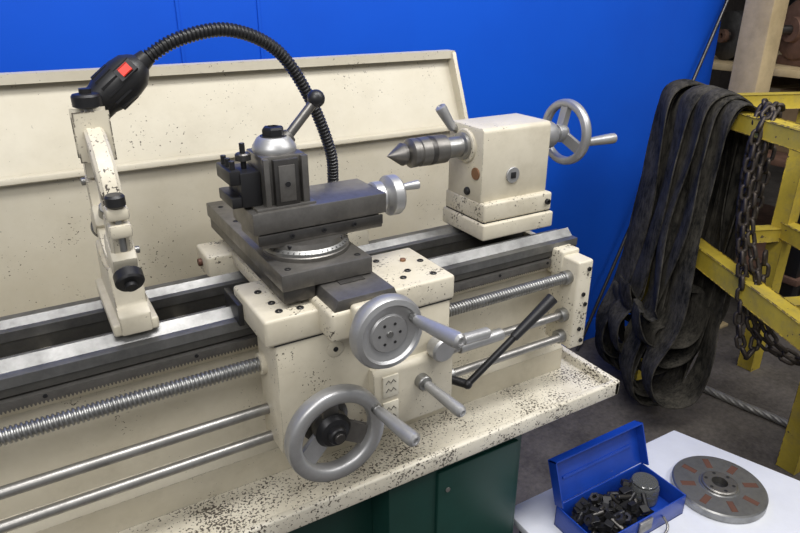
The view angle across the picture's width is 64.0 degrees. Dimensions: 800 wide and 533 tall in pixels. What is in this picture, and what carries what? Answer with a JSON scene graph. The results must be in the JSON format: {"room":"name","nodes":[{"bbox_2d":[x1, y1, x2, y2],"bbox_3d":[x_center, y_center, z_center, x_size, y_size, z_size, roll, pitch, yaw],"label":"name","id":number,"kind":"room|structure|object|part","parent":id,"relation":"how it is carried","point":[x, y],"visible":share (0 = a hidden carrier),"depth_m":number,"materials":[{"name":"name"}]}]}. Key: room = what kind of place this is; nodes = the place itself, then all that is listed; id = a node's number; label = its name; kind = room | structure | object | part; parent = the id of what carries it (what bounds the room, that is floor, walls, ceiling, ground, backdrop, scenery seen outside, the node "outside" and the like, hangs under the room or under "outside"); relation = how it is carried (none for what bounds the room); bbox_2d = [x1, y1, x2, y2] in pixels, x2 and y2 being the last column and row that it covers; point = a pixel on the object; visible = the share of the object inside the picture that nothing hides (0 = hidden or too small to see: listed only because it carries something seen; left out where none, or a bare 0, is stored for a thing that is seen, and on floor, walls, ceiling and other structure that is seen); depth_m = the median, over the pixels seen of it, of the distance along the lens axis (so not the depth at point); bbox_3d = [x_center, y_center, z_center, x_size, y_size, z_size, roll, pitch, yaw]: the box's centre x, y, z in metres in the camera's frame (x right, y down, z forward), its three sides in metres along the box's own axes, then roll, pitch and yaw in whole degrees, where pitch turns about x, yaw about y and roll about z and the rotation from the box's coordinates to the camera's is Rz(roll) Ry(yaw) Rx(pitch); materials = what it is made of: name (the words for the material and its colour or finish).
{"room":"metal workshop","nodes":[
{"label":"metal workshop","id":0,"kind":"room"},
{"bbox_2d":[0,0,724,319],"bbox_3d":[-1.394,-0.637,1.109,6.280,3.200,0.080,-13,27,-28],"label":"wall","id":1,"kind":"structure","parent":0,"point":[616,59],"depth_m":2.17,"materials":[{"name":"blue paint"}]},
{"bbox_2d":[174,0,185,62],"bbox_3d":[-0.555,-0.815,1.520,0.008,3.200,0.004,-13,27,-28],"label":"seam","id":2,"kind":"object","parent":1,"relation":"attached to","point":[176,1],"visible":0.02,"depth_m":1.61,"materials":[{"name":"blue paint"}]},
{"bbox_2d":[256,0,263,58],"bbox_3d":[-0.374,-0.857,1.618,0.008,3.200,0.004,-13,27,-28],"label":"seam","id":3,"kind":"object","parent":1,"relation":"attached to","point":[257,1],"visible":0.02,"depth_m":1.70,"materials":[{"name":"blue paint"}]},
{"bbox_2d":[561,313,629,346],"bbox_3d":[-1.370,0.802,1.684,6.280,0.100,0.015,-13,27,-28],"label":"baseboard","id":4,"kind":"structure","parent":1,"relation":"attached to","point":[591,331],"depth_m":2.89,"materials":[{"name":"blue paint"}]},
{"bbox_2d":[513,165,799,532],"bbox_3d":[0.607,0.359,2.902,11.000,0.050,8.000,-13,27,-28],"label":"floor","id":5,"kind":"structure","parent":0,"point":[772,387],"depth_m":2.37,"materials":[{"name":"concrete"}]},
{"bbox_2d":[0,50,619,532],"bbox_3d":[-0.417,0.391,1.090,2.030,1.325,0.756,-13,27,-28],"label":"lathe","id":6,"kind":"object","parent":5,"relation":"on","point":[378,354],"visible":1,"depth_m":1.11,"materials":[{"name":"beige paint"}]},
{"bbox_2d":[68,88,159,336],"bbox_3d":[-0.422,-0.063,0.934,0.062,0.383,0.276,-13,27,-28],"label":"steady rest","id":7,"kind":"object","parent":6,"relation":"attached to","point":[127,306],"visible":0.98,"depth_m":0.86,"materials":[{"name":"beige paint"}]},
{"bbox_3d":[-0.423,-0.227,0.863,0.038,0.026,0.038,-13,27,-28],"label":"jaw knob","id":8,"kind":"part","parent":7,"relation":"part of","materials":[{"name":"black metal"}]},
{"bbox_3d":[-0.485,-0.066,1.046,0.038,0.039,0.034,-13,27,-28],"label":"jaw knob","id":9,"kind":"part","parent":7,"relation":"part of","materials":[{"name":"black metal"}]},
{"bbox_3d":[-0.361,-0.083,0.811,0.025,0.017,0.025,-13,27,-28],"label":"lock knob","id":10,"kind":"part","parent":7,"relation":"part of","materials":[{"name":"black plastic"}]},
{"bbox_3d":[-0.361,0.016,0.854,0.038,0.039,0.034,-13,27,-28],"label":"jaw knob","id":11,"kind":"part","parent":7,"relation":"part of","materials":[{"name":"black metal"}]},
{"bbox_2d":[86,22,338,182],"bbox_3d":[-0.275,-0.199,1.054,0.430,0.382,0.072,-17,29,-35],"label":"work lamp","id":12,"kind":"object","parent":6,"relation":"on","point":[120,81],"visible":0.8,"depth_m":0.93,"materials":[{"name":"black plastic"}]},
{"bbox_2d":[112,58,137,81],"bbox_3d":[-0.383,-0.274,0.892,0.035,0.034,0.014,-11,26,-25],"label":"switch","id":13,"kind":"object","parent":12,"relation":"attached to","point":[123,69],"depth_m":0.89,"materials":[{"name":"red plastic"}]},
{"bbox_2d":[216,89,324,212],"bbox_3d":[-0.178,-0.170,0.921,0.157,0.157,0.092,-13,27,-28],"label":"post","id":14,"kind":"object","parent":6,"relation":"on","point":[275,174],"visible":1,"depth_m":0.90,"materials":[{"name":"metal"}]},
{"bbox_3d":[-0.180,-0.134,0.937,0.066,0.074,0.068,-13,27,-28],"label":"post","id":15,"kind":"part","parent":14,"relation":"part of","materials":[{"name":"metal"}]},
{"bbox_3d":[-0.145,-0.211,0.925,0.055,0.057,0.014,-12,26,-26],"label":"lever rod","id":16,"kind":"part","parent":14,"relation":"part of","materials":[{"name":"metal"}]},
{"bbox_3d":[-0.441,0.276,0.870,1.830,0.017,0.017,-13,27,-28],"label":"feed rod","id":17,"kind":"part","parent":6,"relation":"part of","materials":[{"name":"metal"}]},
{"bbox_3d":[-0.438,0.322,0.885,1.830,0.017,0.017,-13,27,-28],"label":"control rod","id":18,"kind":"part","parent":6,"relation":"part of","materials":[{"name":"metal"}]},
{"bbox_3d":[-0.457,0.661,1.259,0.750,0.595,0.320,-13,27,-28],"label":"panel","id":19,"kind":"part","parent":6,"relation":"part of","materials":[{"name":"green paint"}]},
{"bbox_2d":[117,345,619,532],"bbox_3d":[-0.488,0.357,1.089,1.920,0.052,0.490,-13,27,-28],"label":"tray","id":20,"kind":"object","parent":6,"relation":"on","point":[262,493],"depth_m":1.12,"materials":[{"name":"beige paint"}]},
{"bbox_3d":[-0.015,0.188,1.009,0.028,0.038,0.004,-13,27,-28],"label":"thread chart plate","id":21,"kind":"part","parent":6,"relation":"part of","materials":[{"name":"beige metal"}]},
{"bbox_3d":[-0.015,0.233,1.028,0.028,0.040,0.004,-13,27,-28],"label":"thread chart plate","id":22,"kind":"part","parent":6,"relation":"part of","materials":[{"name":"beige metal"}]},
{"bbox_3d":[-0.005,0.226,0.907,0.022,0.023,0.087,-18,29,-36],"label":"carriage handle","id":23,"kind":"part","parent":6,"relation":"part of","materials":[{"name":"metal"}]},
{"bbox_3d":[0.018,-0.131,1.037,0.031,0.015,0.015,-13,27,-28],"label":"compound crank knob","id":24,"kind":"part","parent":6,"relation":"part of","materials":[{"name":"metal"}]},
{"bbox_3d":[0.050,0.083,0.835,0.022,0.023,0.086,-18,29,-36],"label":"cross handle","id":25,"kind":"part","parent":6,"relation":"part of","materials":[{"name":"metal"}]},
{"bbox_3d":[0.064,0.130,1.034,0.042,0.042,0.034,-13,27,-28],"label":"feed selector knob","id":26,"kind":"part","parent":6,"relation":"part of","materials":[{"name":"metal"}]},
{"bbox_3d":[0.068,0.208,1.005,0.021,0.025,0.089,-19,30,-37],"label":"half nut lever","id":27,"kind":"part","parent":6,"relation":"part of","materials":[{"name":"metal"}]},
{"bbox_3d":[0.089,-0.289,1.242,0.043,0.054,0.024,-13,27,-28],"label":"quill lock lever","id":28,"kind":"part","parent":6,"relation":"part of","materials":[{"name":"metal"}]},
{"bbox_3d":[0.100,0.206,1.157,0.048,0.019,0.016,10,25,22],"label":"spindle lever","id":29,"kind":"part","parent":6,"relation":"part of","materials":[{"name":"black metal"}]},
{"bbox_3d":[0.153,0.626,1.347,0.193,0.570,0.008,-13,27,-28],"label":"pedestal door","id":30,"kind":"part","parent":6,"relation":"part of","materials":[{"name":"green paint"}]},
{"bbox_3d":[0.179,0.155,1.155,0.136,0.109,0.013,-11,26,-23],"label":"spindle lever","id":31,"kind":"part","parent":6,"relation":"part of","materials":[{"name":"black metal"}]},
{"bbox_3d":[0.299,0.061,1.437,0.017,0.277,0.140,-13,27,-28],"label":"bed plate","id":32,"kind":"part","parent":6,"relation":"part of","materials":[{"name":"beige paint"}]},
{"bbox_3d":[0.421,-0.266,1.345,0.084,0.022,0.022,-13,27,-28],"label":"tailstock wheel handle","id":33,"kind":"part","parent":6,"relation":"part of","materials":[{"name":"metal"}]},
{"bbox_2d":[576,0,728,350],"bbox_3d":[1.054,-0.367,2.694,0.682,1.441,0.014,-15,27,-31],"label":"rod","id":34,"kind":"object","parent":5,"relation":"on","point":[726,1],"visible":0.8,"depth_m":2.73,"materials":[{"name":"metal"}]},
{"bbox_2d":[514,430,799,532],"bbox_3d":[0.733,0.747,1.484,0.784,0.360,0.605,-13,27,-28],"label":"table","id":35,"kind":"object","parent":5,"relation":"on","point":[536,514],"visible":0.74,"depth_m":1.48,"materials":[{"name":"white metal"}]},
{"bbox_2d":[548,420,686,532],"bbox_3d":[0.491,0.494,1.414,0.275,0.160,0.196,-13,27,-28],"label":"toolbox","id":36,"kind":"object","parent":35,"relation":"on","point":[574,471],"visible":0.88,"depth_m":1.45,"materials":[{"name":"blue metal"}]},
{"bbox_3d":[0.340,0.474,1.393,0.003,0.106,0.057,-13,27,-28],"label":"lid","id":37,"kind":"part","parent":36,"relation":"part of","materials":[{"name":"blue metal"}]},
{"bbox_3d":[0.451,0.446,1.467,0.275,0.100,0.039,-13,27,-28],"label":"lid panel","id":38,"kind":"part","parent":36,"relation":"part of","materials":[{"name":"blue metal"}]},
{"bbox_2d":[570,479,653,532],"bbox_3d":[0.469,0.546,1.417,0.202,0.064,0.115,-13,27,-28],"label":"metal parts","id":39,"kind":"object","parent":36,"relation":"in","point":[606,513],"visible":0.96,"depth_m":1.41,"materials":[{"name":"black metal"}]},
{"bbox_3d":[0.574,0.419,1.520,0.003,0.106,0.057,-13,27,-28],"label":"lid","id":40,"kind":"part","parent":36,"relation":"part of","materials":[{"name":"blue metal"}]},
{"bbox_2d":[629,472,659,506],"bbox_3d":[0.565,0.516,1.486,0.068,0.054,0.068,-13,27,-28],"label":"metal cylinder","id":41,"kind":"object","parent":36,"relation":"in","point":[642,482],"visible":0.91,"depth_m":1.46,"materials":[{"name":"grey metal"}]},
{"bbox_3d":[0.535,0.578,1.375,0.128,0.027,0.031,-13,27,-28],"label":"carry handle","id":42,"kind":"part","parent":36,"relation":"part of","materials":[{"name":"metal"}]},
{"bbox_2d":[671,456,768,523],"bbox_3d":[0.755,0.521,1.516,0.208,0.028,0.208,-13,27,-28],"label":"lathe faceplate","id":43,"kind":"object","parent":35,"relation":"on","point":[718,489],"visible":0.98,"depth_m":1.50,"materials":[{"name":"metal"}]},
{"bbox_2d":[634,92,799,475],"bbox_3d":[1.280,0.103,2.013,0.584,1.131,1.021,-3,23,-7],"label":"storage rack","id":44,"kind":"object","parent":5,"relation":"on","point":[780,313],"visible":0.59,"depth_m":2.08,"materials":[{"name":"yellow metal"}]},
{"bbox_3d":[0.970,-0.066,2.412,0.066,1.126,0.060,-13,27,-28],"label":"leg","id":45,"kind":"part","parent":44,"relation":"part of","materials":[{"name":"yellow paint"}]},
{"bbox_2d":[595,79,763,408],"bbox_3d":[0.937,-0.055,2.247,0.316,1.147,0.507,-3,24,-7],"label":"sling","id":46,"kind":"object","parent":44,"relation":"hanging from","point":[687,192],"visible":0.95,"depth_m":2.15,"materials":[{"name":"black fabric"}]},
{"bbox_3d":[1.032,0.049,1.954,0.446,0.121,0.951,-13,27,-28],"label":"rail","id":47,"kind":"part","parent":44,"relation":"part of","materials":[{"name":"yellow metal"}]},
{"bbox_2d":[733,105,775,359],"bbox_3d":[1.042,-0.079,1.866,0.115,0.752,0.142,-13,27,-28],"label":"chain","id":48,"kind":"object","parent":44,"relation":"hanging from","point":[744,200],"visible":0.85,"depth_m":1.86,"materials":[{"name":"metal"}]},
{"bbox_3d":[1.217,-0.116,2.426,0.506,0.056,0.056,-3,23,-7],"label":"cross rail","id":49,"kind":"part","parent":44,"relation":"part of","materials":[{"name":"yellow metal"}]},
{"bbox_3d":[1.032,-0.378,1.770,0.449,0.056,0.950,-13,27,-28],"label":"rail","id":50,"kind":"part","parent":44,"relation":"part of","materials":[{"name":"yellow metal"}]},
{"bbox_2d":[735,98,799,365],"bbox_3d":[1.085,-0.078,1.850,0.202,0.755,0.425,-10,25,-22],"label":"chain","id":51,"kind":"object","parent":44,"relation":"hanging from","point":[764,101],"visible":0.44,"depth_m":1.90,"materials":[{"name":"metal"}]},
{"bbox_3d":[1.465,-0.092,2.472,0.066,1.126,0.060,-13,27,-28],"label":"leg","id":52,"kind":"part","parent":44,"relation":"part of","materials":[{"name":"yellow paint"}]},
{"bbox_3d":[1.217,-0.575,2.228,0.506,0.056,0.056,-3,23,-7],"label":"cross rail","id":53,"kind":"part","parent":44,"relation":"part of","materials":[{"name":"yellow metal"}]},
{"bbox_2d":[745,101,799,362],"bbox_3d":[1.112,-0.068,1.788,0.188,0.732,0.454,-6,24,-13],"label":"chain","id":54,"kind":"object","parent":44,"relation":"hanging from","point":[765,161],"visible":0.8,"depth_m":1.86,"materials":[{"name":"metal"}]},
{"bbox_3d":[1.296,0.115,1.889,0.506,0.056,0.056,-3,23,-7],"label":"cross rail","id":55,"kind":"part","parent":44,"relation":"part of","materials":[{"name":"yellow metal"}]},
{"bbox_3d":[1.296,0.382,2.004,0.066,0.626,0.060,-13,27,-28],"label":"leg","id":56,"kind":"part","parent":44,"relation":"part of","materials":[{"name":"yellow paint"}]},
{"bbox_3d":[1.528,0.046,2.025,0.056,0.086,1.007,-3,23,-7],"label":"rail","id":57,"kind":"part","parent":44,"relation":"part of","materials":[{"name":"yellow metal"}]},
{"bbox_2d":[685,377,787,426],"bbox_3d":[1.413,0.599,2.246,0.123,0.030,1.396,-19,30,-38],"label":"rope","id":58,"kind":"object","parent":5,"relation":"on","point":[709,390],"visible":0.41,"depth_m":2.40,"materials":[{"name":"metal"}]},
{"bbox_2d":[719,0,788,328],"bbox_3d":[1.429,-1.109,2.457,0.170,3.000,0.180,-13,27,-28],"label":"support post","id":59,"kind":"object","parent":5,"relation":"on","point":[762,24],"visible":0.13,"depth_m":2.52,"materials":[{"name":"beige paint"}]},
{"bbox_3d":[1.429,0.261,3.048,0.170,0.015,0.180,-13,27,-28],"label":"foot plate","id":60,"kind":"part","parent":59,"relation":"part of","materials":[{"name":"beige paint"}]},
{"bbox_2d":[712,0,799,330],"bbox_3d":[1.927,-0.845,3.107,0.950,2.000,0.900,-13,27,-28],"label":"storage shelf","id":61,"kind":"object","parent":5,"relation":"on","point":[790,285],"visible":0.06,"depth_m":2.87,"materials":[{"name":"beige metal"}]},
{"bbox_2d":[715,10,743,59],"bbox_3d":[1.544,-1.083,3.002,0.090,0.220,0.220,-6,24,-13],"label":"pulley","id":62,"kind":"object","parent":61,"relation":"on","point":[730,25],"visible":0.69,"depth_m":2.98,"materials":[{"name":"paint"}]},
{"bbox_3d":[1.927,-0.969,3.054,0.950,0.030,0.900,-13,27,-28],"label":"shelf","id":63,"kind":"part","parent":61,"relation":"part of","materials":[{"name":"beige paint"}]},
{"bbox_3d":[1.927,-0.170,3.398,0.950,0.030,0.900,-13,27,-28],"label":"shelf","id":64,"kind":"part","parent":61,"relation":"part of","materials":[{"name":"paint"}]},
{"bbox_3d":[1.927,-0.629,3.200,0.950,0.030,0.900,-13,27,-28],"label":"shelf","id":65,"kind":"part","parent":61,"relation":"part of","materials":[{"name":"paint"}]},
{"bbox_2d":[767,77,799,152],"bbox_3d":[1.875,-0.725,3.043,0.454,0.273,0.430,-13,27,-28],"label":"cardboard box","id":66,"kind":"object","parent":61,"relation":"on","point":[782,84],"visible":0.24,"depth_m":2.89,"materials":[{"name":"brown cardboard"}]},
{"bbox_2d":[776,0,799,66],"bbox_3d":[1.808,-1.044,2.761,0.424,0.340,0.276,-5,24,-10],"label":"motor","id":67,"kind":"object","parent":61,"relation":"on","point":[789,47],"visible":0.7,"depth_m":2.76,"materials":[{"name":"paint"}]},
{"bbox_2d":[709,0,734,86],"bbox_3d":[2.232,-2.455,5.329,4.800,3.200,0.100,-13,27,-28],"label":"wall","id":68,"kind":"structure","parent":0,"point":[715,74],"depth_m":6.01,"materials":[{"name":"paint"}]},
{"bbox_2d":[718,0,795,167],"bbox_3d":[4.602,-1.608,3.362,0.100,3.200,6.000,-13,27,-28],"label":"wall","id":69,"kind":"structure","parent":0,"point":[725,76],"depth_m":6.00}
]}

